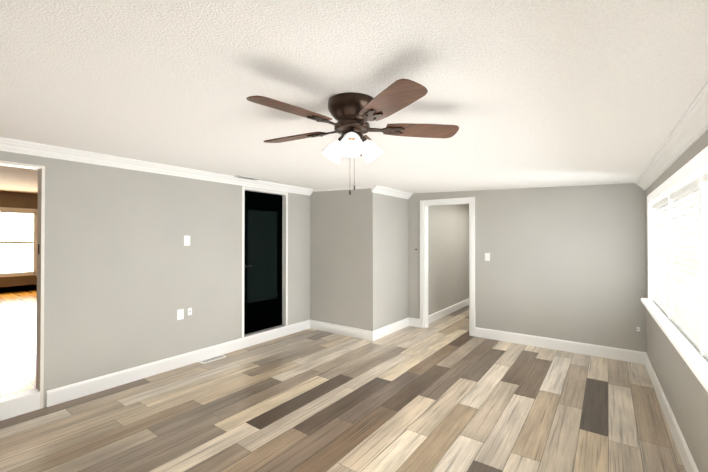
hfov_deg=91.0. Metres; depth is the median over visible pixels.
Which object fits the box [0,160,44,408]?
door frame
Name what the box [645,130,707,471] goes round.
wall
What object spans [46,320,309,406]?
baseboard
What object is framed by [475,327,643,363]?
baseboard
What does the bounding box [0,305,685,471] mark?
floor
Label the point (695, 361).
window sill
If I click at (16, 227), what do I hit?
window
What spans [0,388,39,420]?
trim
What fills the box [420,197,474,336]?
door frame
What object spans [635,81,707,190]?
crown molding
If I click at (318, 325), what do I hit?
baseboard
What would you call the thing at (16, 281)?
wall
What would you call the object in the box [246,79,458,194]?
ceiling fan
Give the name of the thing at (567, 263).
wall
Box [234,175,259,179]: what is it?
ceiling vent
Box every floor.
[0,290,36,397]
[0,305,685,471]
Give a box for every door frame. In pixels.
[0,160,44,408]
[242,186,287,336]
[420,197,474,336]
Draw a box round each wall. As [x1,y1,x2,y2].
[0,151,309,407]
[0,191,36,208]
[0,275,35,292]
[408,183,645,351]
[428,204,468,314]
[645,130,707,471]
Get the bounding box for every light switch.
[184,236,189,245]
[485,253,489,260]
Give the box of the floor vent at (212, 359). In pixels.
[199,355,226,363]
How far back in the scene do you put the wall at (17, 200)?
8.74 m
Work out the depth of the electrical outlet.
3.98 m
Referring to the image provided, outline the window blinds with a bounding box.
[652,172,707,358]
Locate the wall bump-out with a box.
[310,188,407,330]
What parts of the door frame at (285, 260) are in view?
closet door jamb, closet door jamb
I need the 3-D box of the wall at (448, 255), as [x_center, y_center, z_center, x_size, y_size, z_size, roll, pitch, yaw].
[1.857,0.122,6.911,0.120,2.800,2.500,0,-1,36]
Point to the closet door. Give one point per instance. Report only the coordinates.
(263, 266)
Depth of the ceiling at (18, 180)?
6.94 m
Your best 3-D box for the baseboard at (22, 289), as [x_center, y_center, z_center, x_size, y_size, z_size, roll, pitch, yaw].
[-9.537,1.310,7.230,0.016,0.140,5.200,0,-1,36]
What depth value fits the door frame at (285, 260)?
5.31 m
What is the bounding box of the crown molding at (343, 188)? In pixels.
[313,185,370,191]
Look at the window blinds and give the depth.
2.48 m
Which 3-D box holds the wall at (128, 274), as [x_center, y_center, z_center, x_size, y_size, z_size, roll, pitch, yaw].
[-1.663,0.103,4.547,0.120,2.800,5.470,0,-1,36]
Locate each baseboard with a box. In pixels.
[0,284,36,292]
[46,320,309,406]
[310,319,373,340]
[374,317,409,340]
[428,298,468,323]
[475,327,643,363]
[643,352,698,471]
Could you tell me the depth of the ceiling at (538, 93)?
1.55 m
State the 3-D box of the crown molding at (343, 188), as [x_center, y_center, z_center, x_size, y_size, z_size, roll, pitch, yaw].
[-0.197,-0.724,5.337,1.136,0.075,0.035,0,-1,36]
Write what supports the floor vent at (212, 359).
in the floor at (415, 399)
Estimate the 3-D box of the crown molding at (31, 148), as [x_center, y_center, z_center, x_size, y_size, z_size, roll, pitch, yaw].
[-2.181,-0.731,3.662,0.094,0.096,5.080,0,-1,36]
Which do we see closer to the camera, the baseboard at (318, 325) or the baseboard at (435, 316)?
the baseboard at (318, 325)
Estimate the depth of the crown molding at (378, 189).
5.32 m
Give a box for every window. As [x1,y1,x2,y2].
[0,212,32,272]
[647,146,707,355]
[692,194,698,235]
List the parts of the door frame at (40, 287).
other door jamb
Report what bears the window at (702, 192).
in the wall at (685, 392)
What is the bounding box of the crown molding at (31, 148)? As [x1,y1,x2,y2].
[0,137,313,195]
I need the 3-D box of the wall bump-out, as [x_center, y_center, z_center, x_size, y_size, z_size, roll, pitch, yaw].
[0.099,0.114,5.817,1.230,2.800,1.100,0,-1,36]
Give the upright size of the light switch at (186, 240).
0.116 m
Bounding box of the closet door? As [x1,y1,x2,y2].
[244,191,281,333]
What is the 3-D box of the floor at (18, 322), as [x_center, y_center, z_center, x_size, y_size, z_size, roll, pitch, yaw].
[-6.396,1.484,4.937,8.001,0.245,5.400,0,-1,36]
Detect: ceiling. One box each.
[0,0,707,192]
[0,166,37,193]
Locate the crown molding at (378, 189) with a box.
[371,185,412,198]
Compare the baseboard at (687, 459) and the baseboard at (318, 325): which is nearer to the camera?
the baseboard at (687, 459)
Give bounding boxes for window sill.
[641,298,707,391]
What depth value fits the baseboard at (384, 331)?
5.40 m
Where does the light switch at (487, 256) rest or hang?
attached to the wall at (567, 263)

